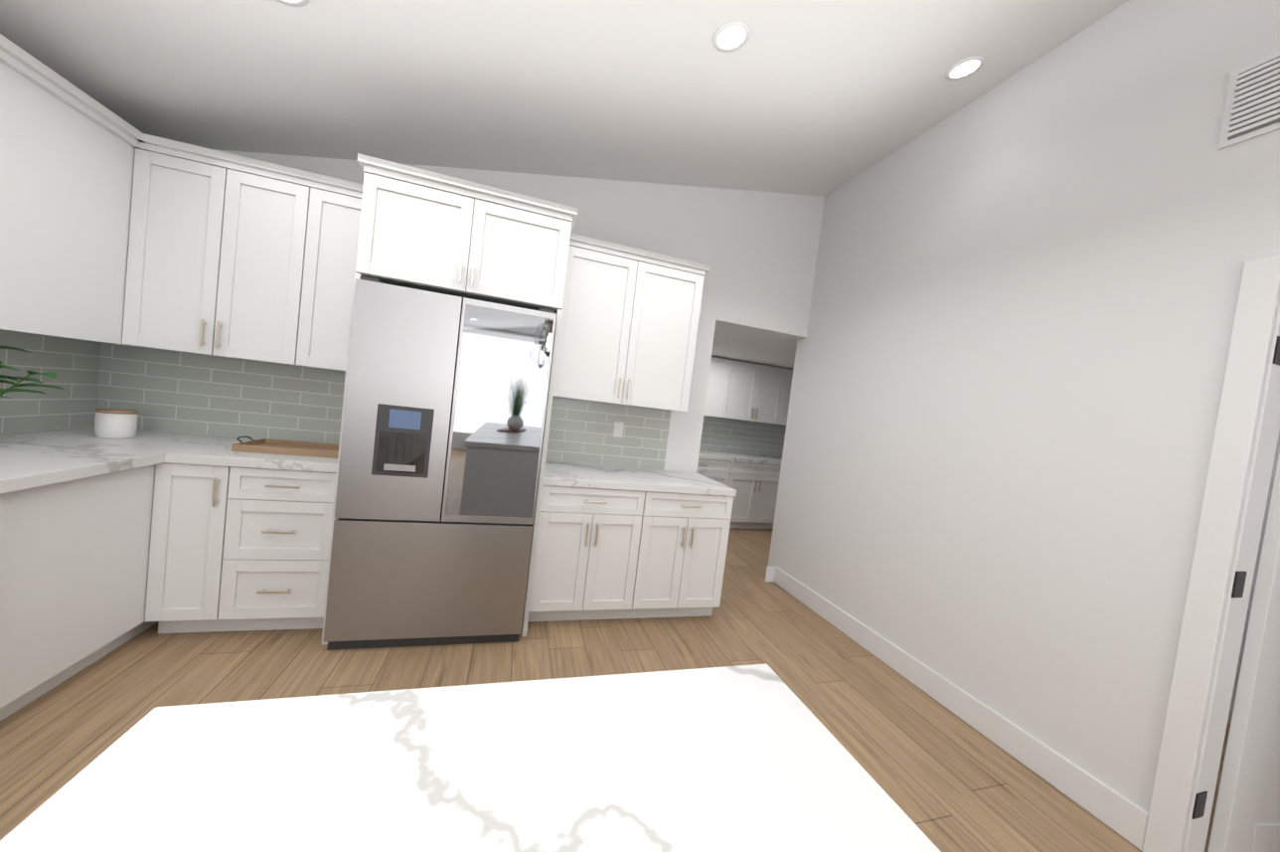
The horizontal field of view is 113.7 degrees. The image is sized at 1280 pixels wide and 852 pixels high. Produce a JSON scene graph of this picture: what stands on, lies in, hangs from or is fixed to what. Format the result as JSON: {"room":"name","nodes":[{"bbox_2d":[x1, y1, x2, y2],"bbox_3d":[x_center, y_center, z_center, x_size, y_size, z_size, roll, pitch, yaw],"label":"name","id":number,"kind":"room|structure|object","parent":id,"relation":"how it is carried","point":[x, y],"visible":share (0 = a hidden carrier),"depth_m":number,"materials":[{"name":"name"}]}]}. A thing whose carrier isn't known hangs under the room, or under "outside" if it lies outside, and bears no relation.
{"room":"kitchen","nodes":[
{"label":"kitchen","id":0,"kind":"room"},
{"bbox_2d":[0,329,100,434],"bbox_3d":[-1.796,-0.620,-1.866,0.120,3.700,8.940,6,2,-17],"label":"wall","id":1,"kind":"structure","parent":0,"point":[50,336],"depth_m":2.08,"materials":[{"name":"white paint"}]},
{"bbox_2d":[0,329,100,433],"bbox_3d":[-2.013,0.029,-1.150,0.008,0.471,7.300,6,2,-17],"label":"backsplash","id":2,"kind":"structure","parent":1,"relation":"attached to","point":[73,365],"depth_m":2.10,"materials":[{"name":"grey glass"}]},
{"bbox_2d":[0,37,151,346],"bbox_3d":[-2.579,-0.895,1.727,0.389,0.999,1.339,6,2,-17],"label":"upper cabinet","id":3,"kind":"object","parent":1,"relation":"attached to","point":[115,229],"depth_m":1.79,"materials":[{"name":"white wood"}]},
{"bbox_2d":[105,149,824,472],"bbox_3d":[-0.738,-0.689,3.047,4.700,3.700,0.120,6,2,-17],"label":"wall","id":4,"kind":"structure","parent":0,"point":[756,251],"depth_m":3.34,"materials":[{"name":"white paint"}]},
{"bbox_2d":[139,141,325,367],"bbox_3d":[-2.213,-0.876,2.354,0.792,0.999,0.347,6,2,-17],"label":"upper cabinet","id":5,"kind":"object","parent":4,"relation":"attached to","point":[231,247],"depth_m":2.19,"materials":[{"name":"white wood"}]},
{"bbox_2d":[310,180,357,371],"bbox_3d":[-1.749,-0.827,2.494,0.426,0.999,0.347,6,2,-17],"label":"upper cabinet","id":6,"kind":"object","parent":4,"relation":"attached to","point":[333,299],"depth_m":2.34,"materials":[{"name":"white wood"}]},
{"bbox_2d":[96,342,670,470],"bbox_3d":[-1.407,-0.057,2.830,3.412,0.471,0.008,6,2,-17],"label":"backsplash","id":7,"kind":"structure","parent":4,"relation":"attached to","point":[163,391],"depth_m":2.56,"materials":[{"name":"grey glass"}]},
{"bbox_2d":[613,421,624,437],"bbox_3d":[-0.165,0.027,3.192,0.072,0.116,0.007,6,2,-17],"label":"electrical outlet plate","id":8,"kind":"object","parent":7,"relation":"attached to","point":[618,429],"visible":0.44,"depth_m":3.18,"materials":[{"name":"white plastic"}]},
{"bbox_2d":[349,160,576,316],"bbox_3d":[-0.984,-0.982,2.518,1.010,0.514,0.707,6,2,-17],"label":"upper cabinet","id":9,"kind":"object","parent":4,"relation":"attached to","point":[414,231],"depth_m":2.17,"materials":[{"name":"white wood"}]},
{"bbox_2d":[552,236,707,412],"bbox_3d":[-0.114,-0.654,2.986,0.978,0.999,0.347,6,2,-17],"label":"upper cabinet","id":10,"kind":"object","parent":4,"relation":"attached to","point":[629,324],"depth_m":2.82,"materials":[{"name":"white wood"}]},
{"bbox_2d":[0,0,1128,196],"bbox_3d":[1.393,-1.572,-1.001,6.500,1.335,8.940,6,2,-17],"label":"ceiling","id":11,"kind":"structure","parent":0,"point":[819,97],"depth_m":2.01,"materials":[{"name":"white paint"}]},
{"bbox_2d":[275,0,309,6],"bbox_3d":[-1.290,-1.583,1.502,0.162,0.037,0.163,6,2,-23],"label":"recessed light","id":12,"kind":"object","parent":11,"relation":"in","point":[303,2],"depth_m":1.57,"materials":[{"name":"white plastic"}]},
{"bbox_2d":[712,19,750,52],"bbox_3d":[0.404,-1.722,1.852,0.162,0.037,0.163,6,2,-23],"label":"recessed light","id":13,"kind":"object","parent":11,"relation":"in","point":[730,34],"depth_m":1.84,"materials":[{"name":"white plastic"}]},
{"bbox_2d":[945,55,985,80],"bbox_3d":[1.661,-1.829,2.140,0.162,0.037,0.163,6,2,-23],"label":"recessed light","id":14,"kind":"object","parent":11,"relation":"in","point":[966,66],"depth_m":2.13,"materials":[{"name":"white"}]},
{"bbox_2d":[0,527,1230,851],"bbox_3d":[0.720,1.502,0.152,6.500,0.080,11.090,6,2,-17],"label":"floor","id":15,"kind":"structure","parent":0,"point":[944,776],"depth_m":1.95,"materials":[{"name":"brown wood"}]},
{"bbox_2d":[0,462,174,721],"bbox_3d":[-2.586,0.566,1.849,0.738,0.869,1.308,6,2,-17],"label":"base cabinet","id":16,"kind":"object","parent":15,"relation":"on","point":[93,568],"depth_m":1.64,"materials":[{"name":"white wood"}]},
{"bbox_2d":[0,427,242,493],"bbox_3d":[-2.491,0.123,1.664,0.725,0.045,1.653,6,2,-17],"label":"countertop","id":17,"kind":"structure","parent":16,"relation":"on","point":[31,459],"depth_m":1.77,"materials":[{"name":"stone"}]},
{"bbox_2d":[0,345,64,398],"bbox_3d":[-2.597,-0.119,1.651,0.371,0.410,0.436,6,2,-17],"label":"potted plant","id":18,"kind":"object","parent":17,"relation":"on","point":[14,387],"visible":1,"depth_m":1.74,"materials":[{"name":"green plant"}]},
{"bbox_2d":[93,408,138,438],"bbox_3d":[-2.691,-0.013,2.148,0.138,0.138,0.138,6,2,-17],"label":"canister","id":19,"kind":"object","parent":17,"relation":"on","point":[114,423],"visible":1,"depth_m":2.11,"materials":[{"name":"white ceramic"}]},
{"bbox_2d":[159,463,230,633],"bbox_3d":[-2.254,0.588,2.299,0.278,0.869,0.637,6,2,-17],"label":"base cabinet","id":20,"kind":"object","parent":15,"relation":"on","point":[197,529],"depth_m":2.01,"materials":[{"name":"white wood"}]},
{"bbox_2d":[218,451,340,641],"bbox_3d":[-1.927,0.622,2.397,0.529,0.869,0.637,6,2,-17],"label":"base cabinet","id":21,"kind":"object","parent":15,"relation":"on","point":[276,556],"depth_m":2.10,"materials":[{"name":"white wood"}]},
{"bbox_2d":[162,438,337,473],"bbox_3d":[-1.939,0.162,2.344,0.675,0.045,0.667,6,2,-17],"label":"countertop","id":22,"kind":"structure","parent":21,"relation":"on","point":[220,453],"depth_m":2.07,"materials":[{"name":"stone"}]},
{"bbox_2d":[231,435,338,458],"bbox_3d":[-1.903,0.113,2.347,0.547,0.059,0.280,6,2,-17],"label":"wood tray","id":23,"kind":"object","parent":22,"relation":"on","point":[279,446],"visible":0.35,"depth_m":2.27,"materials":[{"name":"brown wood"}]},
{"bbox_2d":[322,276,556,649],"bbox_3d":[-1.108,0.220,2.509,0.940,1.850,0.790,6,2,-17],"label":"refrigerator","id":24,"kind":"object","parent":15,"relation":"on","point":[444,416],"visible":1,"depth_m":2.14,"materials":[{"name":"silver metal"}]},
{"bbox_2d":[524,463,659,634],"bbox_3d":[-0.376,0.787,2.864,0.699,0.869,0.637,6,2,-17],"label":"base cabinet","id":25,"kind":"object","parent":15,"relation":"on","point":[590,555],"depth_m":2.56,"materials":[{"name":"white wood"}]},
{"bbox_2d":[643,491,733,618],"bbox_3d":[0.165,0.844,3.027,0.680,0.869,0.637,6,2,-17],"label":"base cabinet","id":26,"kind":"object","parent":15,"relation":"on","point":[690,536],"depth_m":2.74,"materials":[{"name":"white wood"}]},
{"bbox_2d":[543,461,736,495],"bbox_3d":[-0.050,0.362,2.919,1.264,0.045,0.652,6,2,-17],"label":"countertop","id":27,"kind":"structure","parent":26,"relation":"on","point":[556,473],"depth_m":2.74,"materials":[{"name":"stone"}]},
{"bbox_2d":[696,458,736,513],"bbox_3d":[0.611,0.803,5.399,0.922,0.868,0.640,6,2,-17],"label":"base cabinet","id":28,"kind":"object","parent":15,"relation":"on","point":[721,471],"depth_m":5.16,"materials":[{"name":"white"}]},
{"bbox_2d":[698,450,782,465],"bbox_3d":[0.950,0.379,5.462,2.997,0.045,0.650,6,2,-17],"label":"countertop","id":29,"kind":"structure","parent":28,"relation":"on","point":[728,456],"depth_m":5.34,"materials":[{"name":"stone"}]},
{"bbox_2d":[729,461,781,529],"bbox_3d":[1.373,0.884,5.628,0.922,0.868,0.640,6,2,-17],"label":"base cabinet","id":30,"kind":"object","parent":15,"relation":"on","point":[754,486],"depth_m":5.33,"materials":[{"name":"white wood"}]},
{"bbox_2d":[711,322,798,369],"bbox_3d":[0.911,-0.926,4.698,4.020,0.095,2.150,6,2,-17],"label":"ceiling","id":31,"kind":"structure","parent":0,"point":[748,346],"depth_m":4.42,"materials":[{"name":"white paint"}]},
{"bbox_2d":[768,0,1279,811],"bbox_3d":[2.664,-0.149,-0.461,0.120,3.700,8.820,6,2,-17],"label":"wall","id":32,"kind":"structure","parent":0,"point":[1009,374],"depth_m":1.94,"materials":[{"name":"white paint"}]},
{"bbox_2d":[768,566,1148,850],"bbox_3d":[1.506,1.387,2.603,0.019,0.140,2.285,6,2,-17],"label":"baseboard","id":33,"kind":"structure","parent":32,"relation":"attached to","point":[1118,813],"depth_m":1.98,"materials":[{"name":"white wood"}]},
{"bbox_2d":[1142,254,1279,851],"bbox_3d":[2.288,0.567,0.506,0.138,2.115,2.050,6,2,-17],"label":"door frame","id":34,"kind":"structure","parent":32,"relation":"attached to","point":[1240,467],"depth_m":1.42,"materials":[{"name":"white wood"}]},
{"bbox_2d":[1192,335,1279,851],"bbox_3d":[2.372,0.584,1.409,0.784,2.018,0.198,6,2,-17],"label":"open door","id":35,"kind":"structure","parent":32,"relation":"in","point":[1246,817],"depth_m":1.42,"materials":[{"name":"white painted wood"},{"name":"black metal"}]},
{"bbox_2d":[1218,50,1279,150],"bbox_3d":[2.143,-1.125,1.377,0.016,0.270,0.270,6,2,-17],"label":"air vent","id":36,"kind":"object","parent":32,"relation":"in","point":[1252,106],"visible":1,"depth_m":1.45,"materials":[{"name":"white metal"}]},
{"bbox_2d":[1227,429,1279,724],"bbox_3d":[3.963,-0.056,1.050,0.120,3.700,10.970,6,2,-17],"label":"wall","id":37,"kind":"structure","parent":0,"point":[1254,580],"depth_m":2.32,"materials":[{"name":"white paint"}]},
{"bbox_3d":[0.001,0.970,-0.636,0.669,0.869,2.676,6,2,-17],"label":"cabinet","id":38,"kind":"object","parent":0,"visible":0},
{"bbox_2d":[0,663,941,851],"bbox_3d":[0.137,0.962,-0.617,0.920,0.915,2.740,6,2,-17],"label":"countertop","id":39,"kind":"structure","parent":38,"relation":"on","point":[755,757],"depth_m":0.50,"materials":[{"name":"stone"}]},
{"bbox_3d":[0.735,0.073,4.721,4.140,2.400,2.150,6,2,-17],"label":"wall","id":40,"kind":"structure","parent":0,"visible":0},
{"bbox_2d":[703,356,739,418],"bbox_3d":[0.727,-0.533,5.485,0.922,0.760,0.350,6,2,-17],"label":"upper cabinet","id":41,"kind":"object","parent":40,"relation":"attached to","point":[720,392],"depth_m":5.41,"materials":[{"name":"white wood"}]},
{"bbox_2d":[699,415,786,457],"bbox_3d":[0.890,0.098,5.761,2.997,0.471,0.008,6,2,-17],"label":"backsplash","id":42,"kind":"structure","parent":40,"relation":"attached to","point":[721,434],"depth_m":5.93,"materials":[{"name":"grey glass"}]},
{"bbox_2d":[731,360,791,424],"bbox_3d":[1.489,-0.452,5.715,0.922,0.760,0.350,6,2,-17],"label":"upper cabinet","id":43,"kind":"object","parent":40,"relation":"attached to","point":[745,391],"depth_m":5.58,"materials":[{"name":"white wood"}]},
{"bbox_2d":[783,369,793,424],"bbox_3d":[2.125,-0.384,5.906,0.657,0.760,0.350,6,2,-17],"label":"upper cabinet","id":44,"kind":"object","parent":40,"relation":"attached to","point":[788,386],"depth_m":5.71,"materials":[{"name":"white wood"}]}
]}

